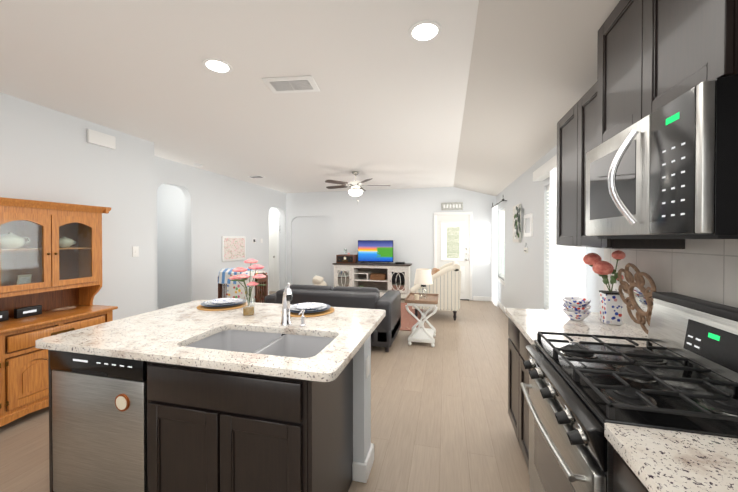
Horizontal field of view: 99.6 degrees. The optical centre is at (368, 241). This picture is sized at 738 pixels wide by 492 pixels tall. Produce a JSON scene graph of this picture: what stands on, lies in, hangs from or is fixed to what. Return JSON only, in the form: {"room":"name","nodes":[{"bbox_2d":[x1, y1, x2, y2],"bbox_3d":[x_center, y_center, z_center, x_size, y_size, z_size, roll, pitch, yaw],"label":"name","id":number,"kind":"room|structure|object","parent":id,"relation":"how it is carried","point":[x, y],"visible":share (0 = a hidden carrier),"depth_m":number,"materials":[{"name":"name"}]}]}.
{"room":"kitchen and living room","nodes":[
{"label":"kitchen and living room","id":0,"kind":"room"},
{"bbox_2d":[0,92,154,320],"bbox_3d":[-3.728,0.045,1.657,0.700,2.800,5.080,0,1,14],"label":"wall","id":1,"kind":"structure","parent":0,"point":[48,154],"depth_m":3.40,"materials":[{"name":"white paint"}]},
{"bbox_2d":[87,129,115,148],"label":"door chime","id":2,"kind":"object","parent":1,"relation":"attached to","point":[100,139],"depth_m":3.38,"materials":[{"name":"white plastic"}]},
{"bbox_2d":[132,246,138,256],"label":"switch plates","id":3,"kind":"object","parent":1,"relation":"attached to","point":[135,249],"depth_m":3.78,"materials":[{"name":"white plastic"}]},
{"bbox_2d":[156,194,157,306],"bbox_3d":[-4.108,0.001,6.655,0.100,2.800,4.800,0,1,14],"label":"wall","id":4,"kind":"structure","parent":0,"point":[156,194],"depth_m":6.16,"materials":[{"name":"white paint"}]},
{"bbox_2d":[157,184,185,308],"bbox_3d":[-3.590,0.006,6.063,1.150,2.800,0.100,0,1,14],"label":"wall","id":5,"kind":"structure","parent":0,"point":[170,245],"depth_m":6.08,"materials":[{"name":"white paint"}]},
{"bbox_2d":[154,156,286,309],"bbox_3d":[-2.841,0.003,6.424,0.130,2.800,4.640,0,1,14],"label":"wall","id":6,"kind":"structure","parent":0,"point":[218,207],"depth_m":5.87,"materials":[{"name":"white paint"}]},
{"bbox_2d":[222,236,245,261],"bbox_3d":[-2.764,0.143,6.396,0.030,0.500,0.720,0,1,14],"label":"wall art","id":7,"kind":"object","parent":6,"relation":"attached to","point":[233,248],"visible":0.96,"depth_m":6.35,"materials":[{"name":"white"}]},
{"bbox_2d":[252,238,262,242],"label":"switch plates","id":8,"kind":"object","parent":6,"relation":"attached to","point":[253,239],"depth_m":7.11,"materials":[{"name":"white plastic"}]},
{"bbox_2d":[0,291,529,491],"bbox_3d":[-1.373,1.459,3.441,7.160,0.060,10.050,0,1,14],"label":"floor","id":9,"kind":"structure","parent":0,"point":[441,420],"depth_m":2.47,"materials":[{"name":"brown wood"}]},
{"bbox_2d":[0,197,117,426],"bbox_3d":[-2.932,0.551,2.372,0.479,1.775,1.710,0,1,14],"label":"hutch","id":10,"kind":"object","parent":9,"relation":"on","point":[66,277],"visible":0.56,"depth_m":2.70,"materials":[{"name":"brown wood"}]},
{"bbox_2d":[0,310,8,321],"bbox_3d":[-3.022,0.613,2.503,0.041,0.080,0.170,0,1,14],"label":"block","id":11,"kind":"object","parent":10,"relation":"on","point":[4,315],"depth_m":2.56,"materials":[{"name":"black"}]},
{"bbox_2d":[0,232,29,248],"bbox_3d":[-2.972,-0.009,2.577,0.170,0.140,0.262,0,1,14],"label":"teapot","id":12,"kind":"object","parent":10,"relation":"on","point":[9,243],"depth_m":2.55,"materials":[{"name":"beige ceramic"}]},
{"bbox_2d":[17,274,31,284],"bbox_3d":[-3.006,0.351,2.697,0.084,0.128,0.090,0,1,14],"label":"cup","id":13,"kind":"object","parent":10,"relation":"on","point":[27,278],"depth_m":2.69,"materials":[{"name":"white ceramic"}]},
{"bbox_2d":[14,305,41,318],"bbox_3d":[-2.970,0.611,2.716,0.041,0.080,0.170,0,1,14],"label":"block","id":14,"kind":"object","parent":10,"relation":"on","point":[26,311],"depth_m":2.70,"materials":[{"name":"black"}]},
{"bbox_2d":[52,306,75,310],"bbox_3d":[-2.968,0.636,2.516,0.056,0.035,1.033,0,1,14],"label":"driftwood","id":15,"kind":"object","parent":10,"relation":"on","point":[65,308],"visible":1,"depth_m":2.93,"materials":[{"name":"brown wood"}]},
{"bbox_2d":[59,237,75,247],"bbox_3d":[-2.880,0.005,2.951,0.128,0.105,0.129,0,1,-31],"label":"teapot","id":16,"kind":"object","parent":10,"relation":"on","point":[64,241],"depth_m":2.92,"materials":[{"name":"beige ceramic"}]},
{"bbox_2d":[48,327,375,491],"bbox_3d":[-0.872,1.000,1.860,1.670,0.885,0.812,0,1,14],"label":"kitchen island","id":17,"kind":"object","parent":9,"relation":"on","point":[191,397],"depth_m":1.48,"materials":[{"name":"brown wood"}]},
{"bbox_2d":[35,300,385,382],"bbox_3d":[-0.825,0.542,2.005,1.690,0.041,1.160,0,1,14],"label":"island countertop","id":18,"kind":"structure","parent":17,"relation":"on","point":[269,341],"depth_m":1.80,"materials":[{"name":"beige stone"}]},
{"bbox_2d":[197,298,249,310],"bbox_3d":[-1.168,0.495,2.511,0.390,0.042,0.390,0,1,14],"label":"place setting","id":19,"kind":"object","parent":18,"relation":"on","point":[220,304],"visible":0.96,"depth_m":2.45,"materials":[{"name":"blue"}]},
{"bbox_2d":[229,259,265,315],"bbox_3d":[-0.862,0.322,2.208,0.311,0.394,0.196,0,1,14],"label":"flower vase","id":20,"kind":"object","parent":18,"relation":"on","point":[248,310],"visible":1,"depth_m":2.19,"materials":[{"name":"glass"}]},
{"bbox_2d":[281,302,334,316],"bbox_3d":[-0.452,0.497,2.324,0.390,0.042,0.390,0,1,14],"label":"place setting","id":21,"kind":"object","parent":18,"relation":"on","point":[312,309],"visible":0.92,"depth_m":2.26,"materials":[{"name":"blue"}]},
{"bbox_2d":[218,273,267,302],"bbox_3d":[-2.125,0.968,5.266,0.740,0.890,0.320,0,1,14],"label":"rack","id":22,"kind":"object","parent":9,"relation":"on","point":[260,294],"visible":0.19,"depth_m":5.20,"materials":[{"name":"brown wood"}]},
{"bbox_2d":[218,268,266,301],"bbox_3d":[-2.123,0.826,5.264,0.665,0.735,0.420,0,1,14],"label":"quilt","id":23,"kind":"object","parent":22,"relation":"hanging from","point":[235,289],"visible":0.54,"depth_m":5.09,"materials":[{"name":"multicoloured fabric"}]},
{"bbox_2d":[312,275,327,285],"bbox_3d":[-1.212,1.119,7.749,0.380,0.545,0.378,0,1,14],"label":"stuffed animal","id":24,"kind":"object","parent":9,"relation":"on","point":[317,280],"visible":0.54,"depth_m":7.61,"materials":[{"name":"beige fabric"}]},
{"bbox_2d":[265,284,400,351],"bbox_3d":[-0.488,1.022,4.619,1.810,0.771,0.970,0,1,14],"label":"sofa","id":25,"kind":"object","parent":9,"relation":"on","point":[385,331],"visible":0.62,"depth_m":4.14,"materials":[{"name":"black leather"}]},
{"bbox_2d":[332,262,411,297],"bbox_3d":[0.079,0.967,7.681,1.920,0.850,0.472,0,1,14],"label":"media console","id":26,"kind":"object","parent":9,"relation":"on","point":[357,274],"visible":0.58,"depth_m":7.60,"materials":[{"name":"white wood"}]},
{"bbox_2d":[336,254,357,262],"bbox_3d":[-0.554,0.437,7.864,0.460,0.205,0.352,0,1,14],"label":"record player","id":27,"kind":"object","parent":26,"relation":"on","point":[347,258],"visible":1,"depth_m":7.71},
{"bbox_2d":[358,240,392,263],"bbox_3d":[0.159,0.255,7.682,0.890,0.567,0.223,0,1,14],"label":"tv","id":28,"kind":"object","parent":26,"relation":"on","point":[375,250],"visible":1,"depth_m":7.66,"materials":[{"name":"black"}]},
{"bbox_2d":[370,273,385,279],"bbox_3d":[0.225,0.863,7.601,0.376,0.145,0.233,0,1,14],"label":"basket","id":29,"kind":"object","parent":26,"relation":"in","point":[377,276],"visible":1,"depth_m":7.51,"materials":[{"name":"wicker"}]},
{"bbox_2d":[400,303,422,330],"bbox_3d":[-0.236,1.399,6.224,2.530,0.009,2.100,0,1,14],"label":"rug","id":30,"kind":"object","parent":9,"relation":"on","point":[409,321],"visible":0.04,"depth_m":5.66,"materials":[{"name":"pink fabric"}]},
{"bbox_2d":[405,293,438,346],"bbox_3d":[0.766,1.105,4.464,0.441,0.629,0.570,0,1,14],"label":"table","id":31,"kind":"object","parent":9,"relation":"on","point":[423,334],"visible":0.98,"depth_m":4.26,"materials":[{"name":"white paint"}]},
{"bbox_2d":[414,268,432,298],"bbox_3d":[0.782,0.606,4.482,0.270,0.415,0.270,0,1,14],"label":"lamp","id":32,"kind":"object","parent":31,"relation":"on","point":[423,277],"visible":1,"depth_m":4.39,"materials":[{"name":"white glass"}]},
{"bbox_2d":[410,261,460,319],"bbox_3d":[1.261,0.892,5.911,0.896,1.009,0.838,0,1,14],"label":"armchair","id":33,"kind":"object","parent":9,"relation":"on","point":[446,284],"visible":0.67,"depth_m":5.47,"materials":[{"name":"beige fabric"}]},
{"bbox_2d":[431,268,439,274],"bbox_3d":[1.178,0.684,5.909,0.361,0.352,0.407,0,1,14],"label":"pillows","id":34,"kind":"object","parent":33,"relation":"on","point":[435,270],"visible":0.17,"depth_m":5.81,"materials":[{"name":"beige fabric"}]},
{"bbox_2d":[505,308,652,469],"bbox_3d":[1.294,0.982,1.970,0.673,0.920,0.797,0,1,14],"label":"base cabinet","id":35,"kind":"object","parent":9,"relation":"on","point":[525,326],"visible":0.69,"depth_m":1.97,"materials":[{"name":"black"}]},
{"bbox_2d":[562,297,590,320],"bbox_3d":[1.382,0.452,2.076,0.160,0.136,0.160,0,1,14],"label":"bowls","id":36,"kind":"object","parent":35,"relation":"on","point":[576,308],"visible":1,"depth_m":2.03,"materials":[{"name":"ceramic"}]},
{"bbox_2d":[583,250,625,324],"bbox_3d":[1.511,0.286,2.000,0.157,0.468,0.307,0,1,14],"label":"vase","id":37,"kind":"object","parent":35,"relation":"on","point":[610,307],"visible":0.9,"depth_m":1.95,"materials":[{"name":"multicoloured"}]},
{"bbox_2d":[618,263,655,333],"bbox_3d":[1.494,0.318,1.717,0.112,0.397,0.409,0,1,14],"label":"mirror","id":38,"kind":"object","parent":35,"relation":"on","point":[640,298],"visible":0.88,"depth_m":1.73,"materials":[{"name":"brown wood"}]},
{"bbox_2d":[520,292,737,491],"bbox_3d":[1.036,0.839,1.227,0.701,1.180,0.758,0,1,14],"label":"range","id":39,"kind":"object","parent":9,"relation":"on","point":[680,374],"visible":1,"depth_m":1.16,"materials":[{"name":"black"}]},
{"bbox_2d":[604,423,737,491],"bbox_3d":[0.879,0.997,0.291,0.673,0.920,1.129,0,1,14],"label":"base cabinet","id":40,"kind":"object","parent":9,"relation":"on","point":[645,459],"visible":1,"depth_m":0.78,"materials":[{"name":"black"}]},
{"bbox_2d":[0,0,619,195],"bbox_3d":[-1.397,-1.167,3.424,7.110,0.448,10.050,0,1,14],"label":"ceiling","id":41,"kind":"structure","parent":0,"point":[482,96],"depth_m":2.38,"materials":[{"name":"white paint"}]},
{"bbox_2d":[202,58,232,73],"bbox_3d":[-1.088,-1.258,2.239,0.199,0.004,0.199,0,1,-31],"label":"recessed light","id":42,"kind":"object","parent":41,"relation":"in","point":[219,66],"depth_m":2.23,"materials":[{"name":"white"}]},
{"bbox_2d":[325,171,389,204],"bbox_3d":[-0.244,-0.982,5.842,1.270,0.620,1.224,0,1,14],"label":"ceiling fan","id":43,"kind":"object","parent":41,"relation":"hanging from","point":[355,186],"visible":1,"depth_m":5.72,"materials":[{"name":"silver metal"}]},
{"bbox_2d":[408,20,441,42],"bbox_3d":[0.334,-1.254,1.867,0.199,0.004,0.199,0,1,-31],"label":"recessed light","id":44,"kind":"object","parent":41,"relation":"in","point":[423,31],"depth_m":1.86,"materials":[{"name":"white"}]},
{"bbox_2d":[269,187,495,299],"bbox_3d":[-0.286,-0.012,8.110,7.020,2.800,0.160,0,1,14],"label":"wall","id":45,"kind":"structure","parent":0,"point":[323,229],"depth_m":7.90,"materials":[{"name":"white paint"}]},
{"bbox_2d":[269,215,279,290],"bbox_3d":[-2.912,0.328,8.640,0.910,2.110,0.078,0,1,14],"label":"door","id":46,"kind":"structure","parent":45,"relation":"attached to","point":[274,277],"depth_m":8.60,"materials":[{"name":"white wood"}]},
{"bbox_2d":[441,202,462,209],"bbox_3d":[1.982,-0.839,7.444,0.500,0.185,0.024,0,1,14],"label":"door sign","id":47,"kind":"object","parent":45,"relation":"attached to","point":[453,206],"visible":1,"depth_m":7.43,"materials":[{"name":"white wood"}]},
{"bbox_2d":[434,212,471,300],"bbox_3d":[1.996,0.346,7.429,0.890,2.095,0.071,0,1,14],"label":"door","id":48,"kind":"structure","parent":45,"relation":"attached to","point":[464,263],"depth_m":7.42,"materials":[{"name":"white wood"}]},
{"bbox_2d":[441,221,464,257],"bbox_3d":[1.998,-0.028,7.431,0.540,0.906,0.023,0,1,14],"label":"door blinds","id":49,"kind":"object","parent":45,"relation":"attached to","point":[456,224],"visible":0.9,"depth_m":7.42,"materials":[{"name":"white plastic"}]},
{"bbox_2d":[473,296,491,300],"bbox_3d":[2.687,1.343,7.295,0.470,0.105,0.016,0,1,14],"label":"baseboard","id":50,"kind":"structure","parent":45,"relation":"attached to","point":[483,298],"depth_m":7.30,"materials":[{"name":"white"}]},
{"bbox_2d":[496,145,603,311],"bbox_3d":[1.895,0.046,2.646,0.160,2.780,9.700,0,1,14],"label":"wall","id":51,"kind":"structure","parent":0,"point":[526,280],"depth_m":4.32,"materials":[{"name":"white paint"}]},
{"bbox_2d":[492,196,506,305],"bbox_3d":[2.716,0.247,6.534,0.112,2.270,1.460,0,1,14],"label":"window curtain","id":52,"kind":"object","parent":51,"relation":"attached to","point":[494,253],"visible":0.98,"depth_m":6.70,"materials":[{"name":"white fabric"}]},
{"bbox_2d":[498,213,504,285],"bbox_3d":[2.847,0.097,6.567,0.195,1.550,0.930,0,1,14],"label":"window","id":53,"kind":"structure","parent":51,"relation":"in","point":[501,280],"depth_m":6.93,"materials":[{"name":"white"}]},
{"bbox_2d":[499,208,504,279],"bbox_3d":[2.834,0.051,6.570,0.053,1.454,0.858,0,1,14],"label":"window blinds","id":54,"kind":"object","parent":53,"relation":"attached to","point":[502,211],"visible":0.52,"depth_m":6.65,"materials":[{"name":"white plastic"}]},
{"bbox_2d":[497,299,508,316],"bbox_3d":[2.327,1.365,4.770,0.016,0.105,5.090,0,1,14],"label":"baseboard","id":55,"kind":"structure","parent":51,"relation":"attached to","point":[500,305],"depth_m":6.40,"materials":[{"name":"white"}]},
{"bbox_2d":[513,204,520,242],"bbox_3d":[2.326,-0.284,4.938,0.104,0.600,0.697,0,1,14],"label":"decor","id":56,"kind":"object","parent":51,"relation":"attached to","point":[517,229],"visible":1,"depth_m":4.83,"materials":[{"name":"green plant"}]},
{"bbox_2d":[524,213,532,236],"bbox_3d":[2.220,-0.224,4.345,0.025,0.310,0.400,0,1,14],"label":"decorative frame","id":57,"kind":"object","parent":51,"relation":"attached to","point":[528,224],"visible":1,"depth_m":4.33,"materials":[{"name":"white"}]},
{"bbox_2d":[533,155,585,310],"bbox_3d":[1.858,0.292,3.069,0.111,2.240,1.420,0,1,14],"label":"window curtain","id":58,"kind":"object","parent":51,"relation":"attached to","point":[567,271],"visible":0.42,"depth_m":2.92,"materials":[{"name":"white fabric"}]},
{"bbox_2d":[556,108,571,245],"bbox_3d":[1.497,-0.424,2.059,0.328,0.910,0.442,0,1,14],"label":"upper cabinet","id":59,"kind":"object","parent":51,"relation":"attached to","point":[564,125],"depth_m":2.20,"materials":[{"name":"brown wood"}]},
{"bbox_2d":[592,0,627,148],"bbox_3d":[1.287,-0.760,1.318,0.383,0.604,0.439,0,1,14],"label":"upper cabinet","id":60,"kind":"object","parent":51,"relation":"attached to","point":[610,91],"depth_m":1.45,"materials":[{"name":"brown wood"}]},
{"bbox_2d":[568,87,684,248],"bbox_3d":[1.421,-0.422,1.748,0.328,0.910,0.446,0,1,14],"label":"upper cabinet","id":61,"kind":"object","parent":51,"relation":"attached to","point":[582,110],"depth_m":1.88,"materials":[{"name":"brown wood"}]},
{"bbox_2d":[604,239,737,330],"bbox_3d":[1.391,0.251,0.964,0.008,0.560,2.690,0,1,14],"label":"tile backsplash","id":62,"kind":"structure","parent":51,"relation":"attached to","point":[705,269],"depth_m":1.47,"materials":[{"name":"beige tile"}]},
{"bbox_2d":[613,280,619,291],"bbox_3d":[1.665,0.301,2.097,0.006,0.120,0.080,0,1,14],"label":"outlet","id":63,"kind":"object","parent":62,"relation":"attached to","point":[616,285],"visible":0.46,"depth_m":2.09,"materials":[{"name":"white plastic"}]},
{"bbox_2d":[628,0,737,126],"bbox_3d":[1.210,-0.757,1.011,0.383,0.604,0.442,0,1,14],"label":"upper cabinet","id":64,"kind":"object","parent":51,"relation":"attached to","point":[653,55],"depth_m":1.05,"materials":[{"name":"brown wood"}]},
{"bbox_2d":[585,76,737,238],"bbox_3d":[1.184,-0.230,1.185,0.514,0.442,0.752,0,1,14],"label":"microwave","id":65,"kind":"object","parent":64,"relation":"attached to","point":[669,170],"visible":1,"depth_m":0.97,"materials":[{"name":"silver metal"}]},
{"bbox_3d":[2.022,0.126,3.233,0.195,1.550,0.960,0,1,14],"label":"window","id":66,"kind":"structure","parent":0,"visible":0},
{"bbox_2d":[546,185,549,309],"bbox_3d":[2.008,0.080,3.236,0.053,1.454,0.888,0,1,14],"label":"window blinds","id":67,"kind":"object","parent":66,"relation":"attached to","point":[548,187],"visible":0.12,"depth_m":3.63,"materials":[{"name":"white plastic"}]}
]}

